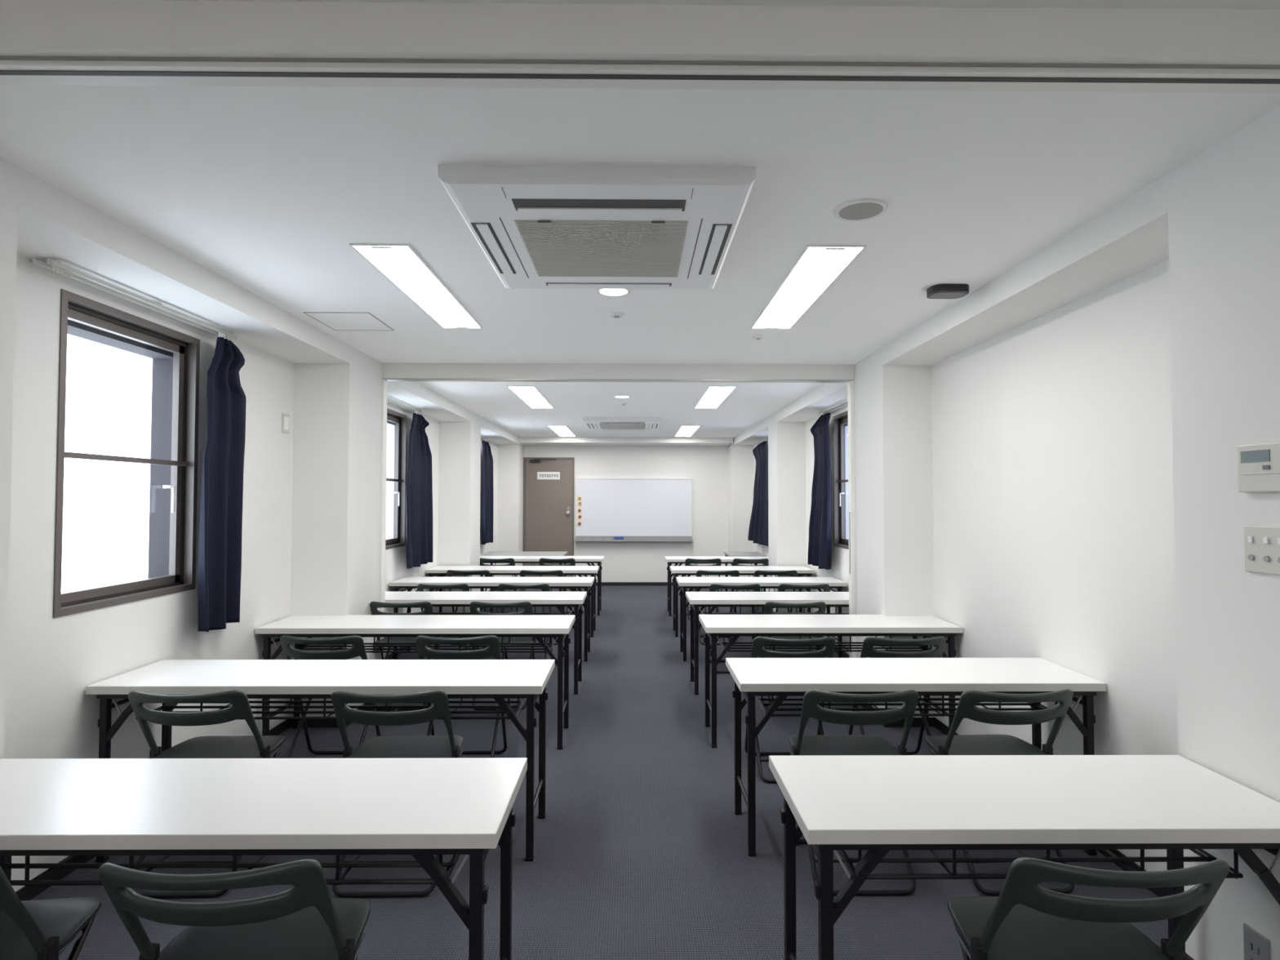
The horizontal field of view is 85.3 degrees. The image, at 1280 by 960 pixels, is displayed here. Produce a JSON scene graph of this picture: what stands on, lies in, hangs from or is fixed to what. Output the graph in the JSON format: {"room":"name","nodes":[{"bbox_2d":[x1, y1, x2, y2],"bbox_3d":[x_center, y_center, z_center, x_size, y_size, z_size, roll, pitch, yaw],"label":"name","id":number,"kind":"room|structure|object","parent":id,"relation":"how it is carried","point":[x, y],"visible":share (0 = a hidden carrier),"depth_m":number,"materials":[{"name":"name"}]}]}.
{"room":"classroom","nodes":[
{"label":"classroom","id":0,"kind":"room"},
{"bbox_2d":[0,156,524,891],"bbox_3d":[-2.147,0.350,4.463,0.574,2.422,14.180,0,-2,-1],"label":"wall","id":1,"kind":"structure","parent":0,"point":[311,531],"depth_m":3.35,"materials":[{"name":"white paint"}]},
{"bbox_2d":[29,258,236,617],"bbox_3d":[-2.270,-0.125,3.025,0.341,1.304,1.160,0,-2,-1],"label":"window","id":2,"kind":"structure","parent":1,"relation":"in","point":[175,354],"depth_m":3.34,"materials":[{"name":"brown metal"}]},
{"bbox_2d":[197,337,245,631],"bbox_3d":[-2.104,0.015,3.516,0.091,1.455,0.403,0,-2,-1],"label":"curtain","id":3,"kind":"object","parent":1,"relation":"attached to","point":[220,526],"visible":1,"depth_m":3.47,"materials":[{"name":"blue fabric"}]},
{"bbox_2d":[15,588,518,900],"bbox_3d":[-2.033,1.526,4.193,0.362,0.058,13.700,0,-2,-1],"label":"baseboard","id":4,"kind":"structure","parent":1,"relation":"attached to","point":[25,893],"depth_m":2.74,"materials":[{"name":"black plastic"}]},
{"bbox_2d":[281,413,289,433],"bbox_3d":[-2.207,-0.353,4.327,0.010,0.120,0.084,0,-2,-1],"label":"blank plate","id":5,"kind":"object","parent":1,"relation":"attached to","point":[285,417],"visible":1,"depth_m":4.32,"materials":[{"name":"grey plastic"}]},
{"bbox_2d":[385,397,422,549],"bbox_3d":[-2.298,-0.040,6.193,0.341,1.304,1.180,0,-2,-1],"label":"window","id":6,"kind":"structure","parent":1,"relation":"in","point":[396,459],"depth_m":6.58,"materials":[{"name":"brown metal"}]},
{"bbox_2d":[405,413,432,568],"bbox_3d":[-2.126,0.099,6.660,0.089,1.455,0.777,0,-2,-1],"label":"curtain","id":7,"kind":"object","parent":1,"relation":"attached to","point":[419,486],"visible":1,"depth_m":6.61,"materials":[{"name":"blue fabric"}]},
{"bbox_2d":[378,362,856,659],"bbox_3d":[-0.155,0.369,5.039,3.420,2.422,0.084,0,-2,-1],"label":"trim","id":8,"kind":"structure","parent":1,"relation":"attached to","point":[506,372],"depth_m":5.03,"materials":[{"name":"white paint"}]},
{"bbox_3d":[-2.203,-0.583,9.210,0.101,0.054,1.180,0,-2,-1],"label":"rail","id":9,"kind":"object","parent":1,"relation":"attached to","visible":0},
{"bbox_2d":[481,440,493,544],"bbox_3d":[-2.145,0.178,9.784,0.086,1.424,0.706,0,-2,0],"label":"curtain","id":10,"kind":"object","parent":9,"relation":"hanging from","point":[487,459],"visible":1,"depth_m":9.69,"materials":[{"name":"blue fabric"}]},
{"bbox_2d":[30,585,1168,959],"bbox_3d":[-0.170,1.640,4.446,4.532,0.150,14.620,0,-2,-1],"label":"floor","id":11,"kind":"structure","parent":0,"point":[641,844],"depth_m":2.78,"materials":[{"name":"grey carpet"}]},
{"bbox_2d":[0,866,101,959],"bbox_3d":[-1.519,1.116,1.524,0.445,0.735,0.461,0,-2,-6],"label":"folding chair","id":12,"kind":"object","parent":11,"relation":"on","point":[38,929],"visible":1,"depth_m":1.61,"materials":[{"name":"grey plastic"}]},
{"bbox_2d":[128,689,284,897],"bbox_3d":[-1.687,1.148,2.737,0.445,0.735,0.461,0,-2,-2],"label":"folding chair","id":13,"kind":"object","parent":11,"relation":"on","point":[255,746],"visible":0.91,"depth_m":2.59,"materials":[{"name":"grey plastic"}]},
{"bbox_2d":[97,858,370,959],"bbox_3d":[-0.856,1.117,1.530,0.445,0.735,0.461,0,-2,-2],"label":"folding chair","id":14,"kind":"object","parent":11,"relation":"on","point":[302,922],"visible":1,"depth_m":1.42,"materials":[{"name":"grey plastic"}]},
{"bbox_2d":[0,757,527,959],"bbox_3d":[-1.073,1.141,1.753,1.500,0.700,0.455,0,-2,-1],"label":"folding table","id":15,"kind":"object","parent":11,"relation":"on","point":[422,809],"visible":0.96,"depth_m":1.68,"materials":[{"name":"white laminate"}]},
{"bbox_2d":[0,854,460,886],"bbox_3d":[-1.072,0.894,1.749,1.238,0.119,0.254,0,-2,-1],"label":"wire shelf","id":16,"kind":"object","parent":15,"relation":"attached to","point":[61,864],"depth_m":1.69,"materials":[{"name":"black metal"}]},
{"bbox_2d":[85,659,555,862],"bbox_3d":[-1.293,1.173,2.970,1.800,0.700,0.455,0,-2,-1],"label":"folding table","id":17,"kind":"object","parent":11,"relation":"on","point":[498,680],"visible":0.77,"depth_m":2.88,"materials":[{"name":"white laminate"}]},
{"bbox_2d":[135,698,521,719],"bbox_3d":[-1.292,0.926,2.965,1.538,0.119,0.254,0,-2,-1],"label":"wire shelf","id":18,"kind":"object","parent":17,"relation":"attached to","point":[168,705],"depth_m":2.98,"materials":[{"name":"black metal"}]},
{"bbox_2d":[280,635,380,758],"bbox_3d":[-1.657,1.176,3.767,0.445,0.735,0.461,0,-2,-1],"label":"folding chair","id":19,"kind":"object","parent":11,"relation":"on","point":[358,649],"visible":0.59,"depth_m":3.61,"materials":[{"name":"grey plastic"}]},
{"bbox_2d":[331,689,463,897],"bbox_3d":[-0.938,1.150,2.744,0.445,0.735,0.461,0,-2,-1],"label":"folding chair","id":20,"kind":"object","parent":11,"relation":"on","point":[449,746],"visible":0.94,"depth_m":2.59,"materials":[{"name":"grey plastic"}]},
{"bbox_2d":[369,601,442,710],"bbox_3d":[-1.656,1.208,4.957,0.445,0.735,0.461,0,-2,-1],"label":"folding chair","id":21,"kind":"object","parent":11,"relation":"on","point":[427,606],"visible":0.48,"depth_m":4.79,"materials":[{"name":"grey plastic"}]},
{"bbox_2d":[254,614,575,749],"bbox_3d":[-1.310,1.206,4.199,1.793,0.700,0.455,0,-2,-1],"label":"folding table","id":22,"kind":"object","parent":11,"relation":"on","point":[558,627],"visible":0.79,"depth_m":4.08,"materials":[{"name":"white laminate"}]},
{"bbox_2d":[293,636,551,653],"bbox_3d":[-1.309,0.959,4.195,1.531,0.119,0.254,0,-2,-1],"label":"wire shelf","id":23,"kind":"object","parent":22,"relation":"attached to","point":[300,646],"depth_m":4.18,"materials":[{"name":"black metal"}]},
{"bbox_2d":[417,583,475,659],"bbox_3d":[-1.649,1.235,5.956,0.445,0.735,0.461,0,-2,-1],"label":"folding chair","id":24,"kind":"object","parent":11,"relation":"on","point":[420,587],"visible":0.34,"depth_m":5.77,"materials":[{"name":"grey plastic"}]},
{"bbox_2d":[415,635,506,757],"bbox_3d":[-0.955,1.177,3.773,0.445,0.735,0.461,0,-2,-1],"label":"folding chair","id":25,"kind":"object","parent":11,"relation":"on","point":[493,649],"visible":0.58,"depth_m":3.61,"materials":[{"name":"grey plastic"}]},
{"bbox_2d":[446,569,493,638],"bbox_3d":[-1.710,1.265,7.066,0.445,0.735,0.461,0,-2,-1],"label":"folding chair","id":26,"kind":"object","parent":11,"relation":"on","point":[450,572],"visible":0.35,"depth_m":6.88,"materials":[{"name":"grey plastic"}]},
{"bbox_2d":[384,591,586,694],"bbox_3d":[-1.320,1.236,5.323,1.790,0.700,0.455,0,-2,-1],"label":"folding table","id":27,"kind":"object","parent":11,"relation":"on","point":[557,599],"visible":0.47,"depth_m":5.23,"materials":[{"name":"white laminate"}]},
{"bbox_2d":[396,606,568,614],"bbox_3d":[-1.319,0.989,5.318,1.528,0.119,0.254,0,-2,-1],"label":"wire shelf","id":28,"kind":"object","parent":27,"relation":"attached to","point":[438,613],"depth_m":5.42,"materials":[{"name":"black metal"}]},
{"bbox_2d":[388,577,594,661],"bbox_3d":[-1.327,1.264,6.364,1.790,0.700,0.455,0,-2,-1],"label":"folding table","id":29,"kind":"object","parent":11,"relation":"on","point":[408,584],"visible":0.52,"depth_m":6.20,"materials":[{"name":"white laminate"}]},
{"bbox_2d":[408,588,578,591],"bbox_3d":[-1.327,1.017,6.360,1.528,0.119,0.254,0,-2,-1],"label":"wire shelf","id":30,"kind":"object","parent":29,"relation":"attached to","point":[408,588],"depth_m":6.48,"materials":[{"name":"black metal"}]},
{"bbox_2d":[480,558,517,613],"bbox_3d":[-1.717,1.302,8.445,0.445,0.735,0.461,0,-2,-1],"label":"folding chair","id":31,"kind":"object","parent":11,"relation":"on","point":[511,561],"visible":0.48,"depth_m":8.28,"materials":[{"name":"grey plastic"}]},
{"bbox_2d":[469,601,537,710],"bbox_3d":[-0.966,1.209,4.963,0.445,0.735,0.461,0,-2,-1],"label":"folding chair","id":32,"kind":"object","parent":11,"relation":"on","point":[473,606],"visible":0.48,"depth_m":4.80,"materials":[{"name":"grey plastic"}]},
{"bbox_2d":[425,565,599,637],"bbox_3d":[-1.343,1.293,7.445,1.785,0.700,0.455,0,-2,-1],"label":"folding table","id":33,"kind":"object","parent":11,"relation":"on","point":[580,571],"visible":0.44,"depth_m":7.30,"materials":[{"name":"white laminate"}]},
{"bbox_2d":[480,551,567,608],"bbox_3d":[-1.560,1.346,9.414,1.090,0.700,0.680,0,-2,-1],"label":"side table","id":34,"kind":"object","parent":11,"relation":"on","point":[489,553],"visible":0.48,"depth_m":9.34,"materials":[{"name":"grey laminate"}]},
{"bbox_2d":[497,583,552,659],"bbox_3d":[-0.973,1.236,5.962,0.445,0.735,0.461,0,-2,-1],"label":"folding chair","id":35,"kind":"object","parent":11,"relation":"on","point":[501,587],"visible":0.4,"depth_m":5.79,"materials":[{"name":"grey plastic"}]},
{"bbox_2d":[480,555,604,615],"bbox_3d":[-1.355,1.329,8.783,1.785,0.700,0.455,0,-2,-1],"label":"folding table","id":36,"kind":"object","parent":11,"relation":"on","point":[517,559],"visible":0.42,"depth_m":8.59,"materials":[{"name":"white laminate"}]},
{"bbox_2d":[520,569,564,644],"bbox_3d":[-0.983,1.266,7.072,0.445,0.735,0.461,0,-2,-1],"label":"folding chair","id":37,"kind":"object","parent":11,"relation":"on","point":[560,574],"visible":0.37,"depth_m":6.88,"materials":[{"name":"grey plastic"}]},
{"bbox_2d":[538,558,575,614],"bbox_3d":[-0.992,1.303,8.451,0.445,0.735,0.461,0,-2,-1],"label":"folding chair","id":38,"kind":"object","parent":11,"relation":"on","point":[572,561],"visible":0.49,"depth_m":8.28,"materials":[{"name":"grey plastic"}]},
{"bbox_2d":[684,558,721,620],"bbox_3d":[0.753,1.306,8.447,0.445,0.735,0.461,0,-2,-1],"label":"folding chair","id":39,"kind":"object","parent":11,"relation":"on","point":[687,561],"visible":0.42,"depth_m":8.27,"materials":[{"name":"grey plastic"}]},
{"bbox_2d":[664,555,768,616],"bbox_3d":[1.066,1.332,8.758,1.490,0.700,0.455,0,-2,-1],"label":"folding table","id":40,"kind":"object","parent":11,"relation":"on","point":[670,559],"visible":0.34,"depth_m":8.62,"materials":[{"name":"white laminate"}]},
{"bbox_2d":[693,569,739,644],"bbox_3d":[0.775,1.269,7.087,0.445,0.735,0.461,0,-2,-1],"label":"folding chair","id":41,"kind":"object","parent":11,"relation":"on","point":[699,574],"visible":0.39,"depth_m":6.90,"materials":[{"name":"grey plastic"}]},
{"bbox_2d":[707,583,760,673],"bbox_3d":[0.795,1.240,5.978,0.445,0.735,0.461,0,-2,-1],"label":"folding chair","id":42,"kind":"object","parent":11,"relation":"on","point":[757,588],"visible":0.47,"depth_m":5.79,"materials":[{"name":"grey plastic"}]},
{"bbox_2d":[669,565,814,636],"bbox_3d":[1.077,1.298,7.467,1.490,0.700,0.455,0,-2,-1],"label":"folding table","id":43,"kind":"object","parent":11,"relation":"on","point":[677,571],"visible":0.46,"depth_m":7.32,"materials":[{"name":"white laminate"}]},
{"bbox_2d":[724,551,767,608],"bbox_3d":[1.425,1.351,9.440,0.480,0.700,0.680,0,-2,-1],"label":"side table","id":44,"kind":"object","parent":11,"relation":"on","point":[726,553],"visible":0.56,"depth_m":9.40,"materials":[{"name":"grey laminate"}]},
{"bbox_2d":[729,558,768,613],"bbox_3d":[1.323,1.307,8.452,0.445,0.735,0.461,0,-2,-1],"label":"folding chair","id":45,"kind":"object","parent":11,"relation":"on","point":[735,561],"visible":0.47,"depth_m":8.28,"materials":[{"name":"grey plastic"}]},
{"bbox_2d":[675,577,846,661],"bbox_3d":[1.092,1.269,6.394,1.490,0.700,0.455,0,-2,-1],"label":"folding table","id":46,"kind":"object","parent":11,"relation":"on","point":[685,583],"visible":0.54,"depth_m":6.25,"materials":[{"name":"white laminate"}]},
{"bbox_2d":[692,588,820,591],"bbox_3d":[1.093,1.022,6.389,1.228,0.119,0.254,0,-2,-1],"label":"wire shelf","id":47,"kind":"object","parent":46,"relation":"attached to","point":[692,588],"depth_m":6.50,"materials":[{"name":"black metal"}]},
{"bbox_2d":[685,591,848,694],"bbox_3d":[1.111,1.240,5.336,1.490,0.700,0.455,0,-2,-1],"label":"folding table","id":48,"kind":"object","parent":11,"relation":"on","point":[703,600],"visible":0.48,"depth_m":5.18,"materials":[{"name":"white laminate"}]},
{"bbox_2d":[703,607,848,614],"bbox_3d":[1.112,0.994,5.332,1.228,0.119,0.254,0,-2,-1],"label":"wire shelf","id":49,"kind":"object","parent":48,"relation":"attached to","point":[735,613],"depth_m":5.43,"materials":[{"name":"black metal"}]},
{"bbox_2d":[751,569,797,637],"bbox_3d":[1.355,1.270,7.093,0.445,0.735,0.461,0,-2,-1],"label":"folding chair","id":50,"kind":"object","parent":11,"relation":"on","point":[757,574],"visible":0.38,"depth_m":6.90,"materials":[{"name":"grey plastic"}]},
{"bbox_2d":[744,636,835,782],"bbox_3d":[0.798,1.180,3.759,0.445,0.735,0.461,0,-2,-1],"label":"folding chair","id":51,"kind":"object","parent":11,"relation":"on","point":[757,651],"visible":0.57,"depth_m":3.59,"materials":[{"name":"grey plastic"}]},
{"bbox_2d":[758,601,826,708],"bbox_3d":[1.074,1.213,4.971,0.445,0.735,0.461,0,-2,-1],"label":"folding chair","id":52,"kind":"object","parent":11,"relation":"on","point":[821,606],"visible":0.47,"depth_m":4.80,"materials":[{"name":"grey plastic"}]},
{"bbox_2d":[773,583,829,649],"bbox_3d":[1.375,1.241,5.983,0.445,0.735,0.461,0,-2,-1],"label":"folding chair","id":53,"kind":"object","parent":11,"relation":"on","point":[782,587],"visible":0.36,"depth_m":5.79,"materials":[{"name":"grey plastic"}]},
{"bbox_2d":[698,614,963,747],"bbox_3d":[1.126,1.211,4.243,1.492,0.700,0.455,0,-2,-1],"label":"folding table","id":54,"kind":"object","parent":11,"relation":"on","point":[715,626],"visible":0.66,"depth_m":4.11,"materials":[{"name":"white laminate"}]},
{"bbox_2d":[721,635,931,652],"bbox_3d":[1.127,0.964,4.238,1.230,0.119,0.254,0,-2,-1],"label":"wire shelf","id":55,"kind":"object","parent":54,"relation":"attached to","point":[808,649],"depth_m":4.19,"materials":[{"name":"black metal"}]},
{"bbox_2d":[788,689,918,895],"bbox_3d":[0.828,1.153,2.759,0.445,0.735,0.461,0,-2,-1],"label":"folding chair","id":56,"kind":"object","parent":11,"relation":"on","point":[800,744],"visible":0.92,"depth_m":2.61,"materials":[{"name":"grey plastic"}]},
{"bbox_2d":[848,636,946,755],"bbox_3d":[1.371,1.181,3.764,0.445,0.735,0.461,0,-2,-1],"label":"folding chair","id":57,"kind":"object","parent":11,"relation":"on","point":[868,650],"visible":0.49,"depth_m":3.60,"materials":[{"name":"grey plastic"}]},
{"bbox_2d":[725,657,1106,856],"bbox_3d":[1.145,1.178,3.023,1.484,0.700,0.455,0,-2,-1],"label":"folding table","id":58,"kind":"object","parent":11,"relation":"on","point":[782,677],"visible":0.81,"depth_m":2.90,"materials":[{"name":"white laminate"}]},
{"bbox_2d":[759,695,1057,716],"bbox_3d":[1.145,0.931,3.019,1.222,0.119,0.254,0,-2,-1],"label":"wire shelf","id":59,"kind":"object","parent":58,"relation":"attached to","point":[1042,707],"depth_m":2.98,"materials":[{"name":"black metal"}]},
{"bbox_2d":[924,688,1074,895],"bbox_3d":[1.409,1.154,2.764,0.445,0.735,0.461,0,-2,-3],"label":"folding chair","id":60,"kind":"object","parent":11,"relation":"on","point":[950,744],"visible":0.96,"depth_m":2.62,"materials":[{"name":"grey plastic"}]},
{"bbox_2d":[768,755,1279,959],"bbox_3d":[0.975,1.145,1.786,1.198,0.700,0.455,0,-2,-1],"label":"folding table","id":61,"kind":"object","parent":11,"relation":"on","point":[877,804],"visible":0.97,"depth_m":1.70,"materials":[{"name":"white laminate"}]},
{"bbox_2d":[837,848,1243,879],"bbox_3d":[0.975,0.898,1.781,0.936,0.119,0.254,0,-2,-1],"label":"wire shelf","id":62,"kind":"object","parent":61,"relation":"attached to","point":[1235,874],"depth_m":1.73,"materials":[{"name":"black metal"}]},
{"bbox_2d":[947,857,1229,959],"bbox_3d":[0.961,1.121,1.546,0.445,0.735,0.461,0,-2,1],"label":"folding chair","id":63,"kind":"object","parent":11,"relation":"on","point":[1028,920],"visible":1,"depth_m":1.46,"materials":[{"name":"grey plastic"}]},
{"bbox_2d":[519,436,733,582],"bbox_3d":[-0.229,0.540,11.398,4.532,2.422,0.780,0,-2,-1],"label":"wall","id":64,"kind":"structure","parent":0,"point":[704,460],"depth_m":11.58,"materials":[{"name":"white paint"}]},
{"bbox_2d":[522,457,574,577],"bbox_3d":[-1.519,0.688,11.505,0.843,2.128,0.096,0,-2,-1],"label":"door","id":65,"kind":"structure","parent":64,"relation":"in","point":[548,482],"depth_m":11.54,"materials":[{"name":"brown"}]},
{"bbox_2d":[574,478,693,541],"bbox_3d":[-0.102,0.492,11.505,1.950,1.044,0.130,0,-2,-1],"label":"whiteboard","id":66,"kind":"object","parent":64,"relation":"attached to","point":[634,509],"depth_m":11.53,"materials":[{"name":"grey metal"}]},
{"bbox_2d":[574,536,693,541],"bbox_3d":[-0.103,0.973,11.492,1.950,0.082,0.130,0,-2,-1],"label":"tray","id":67,"kind":"object","parent":66,"relation":"on","point":[577,538],"depth_m":11.50,"materials":[{"name":"grey metal"}]},
{"bbox_2d":[595,582,679,586],"bbox_3d":[0.200,1.727,11.536,2.550,0.058,0.008,0,-2,-1],"label":"baseboard","id":68,"kind":"structure","parent":64,"relation":"attached to","point":[640,584],"depth_m":11.53,"materials":[{"name":"black plastic"}]},
{"bbox_2d":[0,0,1279,438],"bbox_3d":[-0.166,-0.955,4.516,4.532,0.204,14.620,0,-2,-1],"label":"ceiling","id":69,"kind":"structure","parent":0,"point":[268,190],"depth_m":2.13,"materials":[{"name":"white paint"}]},
{"bbox_2d":[302,311,394,330],"bbox_3d":[-1.600,-0.876,3.846,0.344,0.003,0.390,0,-2,-1],"label":"access hatch","id":70,"kind":"object","parent":69,"relation":"attached to","point":[336,321],"visible":1,"depth_m":3.83,"materials":[{"name":"grey metal"}]},
{"bbox_2d":[349,243,483,328],"bbox_3d":[-1.008,-0.887,3.319,0.230,0.007,1.305,0,-2,-1],"label":"recessed light","id":71,"kind":"object","parent":69,"relation":"in","point":[401,264],"visible":1,"depth_m":3.12,"materials":[{"name":"white plastic"}]},
{"bbox_2d":[506,386,554,408],"bbox_3d":[-1.043,-0.794,6.765,0.245,0.007,1.460,0,-2,-1],"label":"recessed light","id":72,"kind":"object","parent":69,"relation":"in","point":[531,396],"visible":1,"depth_m":6.62,"materials":[{"name":"white plastic"}]},
{"bbox_2d":[546,425,576,436],"bbox_3d":[-1.123,-0.705,10.103,0.255,0.007,1.600,0,-2,-1],"label":"recessed light","id":73,"kind":"object","parent":69,"relation":"in","point":[561,430],"visible":1,"depth_m":9.96,"materials":[{"name":"white plastic"}]},
{"bbox_2d":[437,164,755,288],"bbox_3d":[-0.131,-0.880,2.564,0.932,0.058,1.055,0,-2,-1],"label":"air conditioner","id":74,"kind":"object","parent":69,"relation":"attached to","point":[537,226],"visible":1,"depth_m":2.31,"materials":[{"name":"white plastic"}]},
{"bbox_2d":[471,222,515,274],"bbox_3d":[-0.539,-0.854,2.595,0.065,0.006,0.525,0,-2,-1],"label":"outlet","id":75,"kind":"object","parent":74,"relation":"attached to","point":[488,235],"depth_m":2.55,"materials":[{"name":"white plastic"}]},
{"bbox_2d":[511,199,685,212],"bbox_3d":[-0.128,-0.864,2.191,0.540,0.006,0.085,0,-2,-1],"label":"outlet","id":76,"kind":"object","parent":74,"relation":"attached to","point":[517,205],"depth_m":2.19,"materials":[{"name":"white"}]},
{"bbox_2d":[514,220,688,277],"bbox_3d":[-0.131,-0.853,2.597,0.580,0.006,0.577,0,-2,-1],"label":"grille","id":77,"kind":"object","parent":74,"relation":"attached to","point":[550,248],"depth_m":2.55,"materials":[{"name":"grey plastic"}]},
{"bbox_2d":[545,282,671,286],"bbox_3d":[-0.135,-0.845,3.001,0.540,0.001,0.040,0,-2,-1],"label":"outlet","id":78,"kind":"object","parent":74,"relation":"attached to","point":[547,284],"depth_m":2.99,"materials":[{"name":"white plastic"}]},
{"bbox_2d":[698,223,732,275],"bbox_3d":[0.276,-0.853,2.602,0.065,0.006,0.525,0,-2,-1],"label":"outlet","id":79,"kind":"object","parent":74,"relation":"attached to","point":[717,237],"depth_m":2.56,"materials":[{"name":"white plastic"}]},
{"bbox_2d":[596,288,630,296],"bbox_3d":[-0.124,-0.887,3.262,0.156,0.006,0.156,0,-2,-1],"label":"recessed light","id":80,"kind":"object","parent":69,"relation":"in","point":[608,292],"visible":0.63,"depth_m":3.27,"materials":[{"name":"white plastic"}]},
{"bbox_2d":[608,311,624,318],"bbox_3d":[-0.124,-0.870,3.674,0.084,0.019,0.084,0,-2,-1],"label":"smoke detector","id":81,"kind":"object","parent":69,"relation":"attached to","point":[613,314],"visible":1,"depth_m":3.65,"materials":[{"name":"white plastic"}]},
{"bbox_2d":[582,417,661,430],"bbox_3d":[-0.220,-0.711,8.848,0.932,0.058,1.055,0,-2,-1],"label":"air conditioner","id":82,"kind":"object","parent":69,"relation":"attached to","point":[593,423],"visible":1,"depth_m":8.52,"materials":[{"name":"white plastic"}]},
{"bbox_2d":[600,422,644,423],"bbox_3d":[-0.216,-0.695,8.475,0.540,0.006,0.085,0,-2,-1],"label":"outlet","id":83,"kind":"object","parent":82,"relation":"attached to","point":[600,422],"depth_m":8.46,"materials":[{"name":"white plastic"}]},
{"bbox_2d":[599,423,645,429],"bbox_3d":[-0.220,-0.684,8.882,0.580,0.006,0.577,0,-2,-1],"label":"grille","id":84,"kind":"object","parent":82,"relation":"attached to","point":[635,426],"depth_m":8.85,"materials":[{"name":"grey plastic"}]},
{"bbox_2d":[674,425,700,436],"bbox_3d":[0.675,-0.702,10.074,0.255,0.007,1.590,0,-2,-1],"label":"recessed light","id":85,"kind":"object","parent":69,"relation":"in","point":[684,430],"visible":1,"depth_m":9.93,"materials":[{"name":"white plastic"}]},
{"bbox_2d":[693,386,737,408],"bbox_3d":[0.712,-0.792,6.745,0.245,0.007,1.450,0,-2,-1],"label":"recessed light","id":86,"kind":"object","parent":69,"relation":"in","point":[713,397],"visible":1,"depth_m":6.60,"materials":[{"name":"white plastic"}]},
{"bbox_2d":[750,244,866,328],"bbox_3d":[0.752,-0.884,3.322,0.232,0.007,1.300,0,-2,-1],"label":"recessed light","id":87,"kind":"object","parent":69,"relation":"in","point":[817,267],"visible":1,"depth_m":3.13,"materials":[{"name":"white plastic"}]},
{"bbox_2d":[833,198,888,222],"bbox_3d":[0.746,-0.911,2.347,0.176,0.006,0.176,0,-2,-1],"label":"ceiling vent","id":88,"kind":"object","parent":69,"relation":"in","point":[864,209],"visible":1,"depth_m":2.34,"materials":[{"name":"white plastic"}]},
{"bbox_2d":[838,202,883,219],"bbox_3d":[0.746,-0.911,2.347,0.144,0.004,0.144,1,-2,-23],"label":"grille","id":89,"kind":"object","parent":88,"relation":"attached to","point":[846,211],"depth_m":2.35,"materials":[{"name":"grey plastic"}]},
{"bbox_2d":[926,283,968,298],"bbox_3d":[1.423,-0.871,3.212,0.172,0.036,0.124,0,-2,-1],"label":"ceiling box","id":90,"kind":"object","parent":69,"relation":"attached to","point":[944,291],"visible":1,"depth_m":3.17,"materials":[{"name":"black plastic"}]},
{"bbox_2d":[728,105,1279,959],"bbox_3d":[1.819,0.357,4.498,0.558,2.422,14.180,0,-2,-1],"label":"wall","id":91,"kind":"structure","parent":0,"point":[1046,463],"depth_m":2.78,"materials":[{"name":"white paint"}]},
{"bbox_2d":[0,0,1279,93],"bbox_3d":[-0.121,-0.881,1.425,3.420,0.118,0.117,0,-2,-1],"label":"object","id":92,"kind":"structure","parent":91,"relation":"attached to","point":[42,42],"depth_m":1.38,"materials":[{"name":"white"}]},
{"bbox_2d":[818,400,848,549],"bbox_3d":[1.933,-0.032,6.231,0.341,1.304,1.180,0,-2,-1],"label":"window","id":93,"kind":"structure","parent":91,"relation":"in","point":[841,537],"depth_m":6.61,"materials":[{"name":"brown metal"}]},
{"bbox_2d":[807,413,831,569],"bbox_3d":[1.757,0.118,6.765,0.095,1.475,0.705,0,-2,-1],"label":"curtain","id":94,"kind":"object","parent":93,"relation":"hanging from","point":[820,543],"visible":1,"depth_m":6.68,"materials":[{"name":"blue fabric"}]},
{"bbox_2d":[733,588,1167,897],"bbox_3d":[1.709,1.533,4.226,0.338,0.058,13.700,0,-2,-1],"label":"baseboard","id":95,"kind":"structure","parent":91,"relation":"attached to","point":[917,722],"depth_m":4.28,"materials":[{"name":"black plastic"}]},
{"bbox_2d":[1243,923,1270,959],"bbox_3d":[1.578,1.216,1.777,0.009,0.120,0.072,0,-2,-1],"label":"wall outlet","id":96,"kind":"object","parent":91,"relation":"attached to","point":[1256,946],"visible":1,"depth_m":1.78,"materials":[{"name":"white plastic"}]},
{"bbox_2d":[1250,942,1259,955],"bbox_3d":[1.574,1.200,1.777,0.002,0.016,0.024,0,-2,-1],"label":"socket","id":97,"kind":"object","parent":96,"relation":"attached to","point":[1255,947],"depth_m":1.78,"materials":[{"name":"grey plastic"}]},
{"bbox_2d":[1237,442,1279,492],"bbox_3d":[1.574,-0.031,1.750,0.021,0.122,0.140,0,-2,-1],"label":"thermostat","id":98,"kind":"object","parent":91,"relation":"attached to","point":[1258,464],"visible":1,"depth_m":1.76,"materials":[{"name":"grey plastic"}]},
{"bbox_2d":[1244,524,1279,575],"bbox_3d":[1.578,0.176,1.750,0.013,0.120,0.126,0,-2,-1],"label":"light switch","id":99,"kind":"object","parent":91,"relation":"attached to","point":[1261,543],"visible":1,"depth_m":1.76,"materials":[{"name":"grey plastic"}]},
{"bbox_3d":[1.787,-0.576,9.245,0.101,0.054,1.180,0,-2,-1],"label":"rail","id":100,"kind":"object","parent":91,"relation":"attached to","visible":0},
{"bbox_2d":[747,440,768,546],"bbox_3d":[1.712,0.202,10.084,0.094,1.445,1.368,0,-2,-1],"label":"curtain","id":101,"kind":"object","parent":100,"relation":"hanging from","point":[758,524],"visible":1,"depth_m":9.74,"materials":[{"name":"blue fabric"}]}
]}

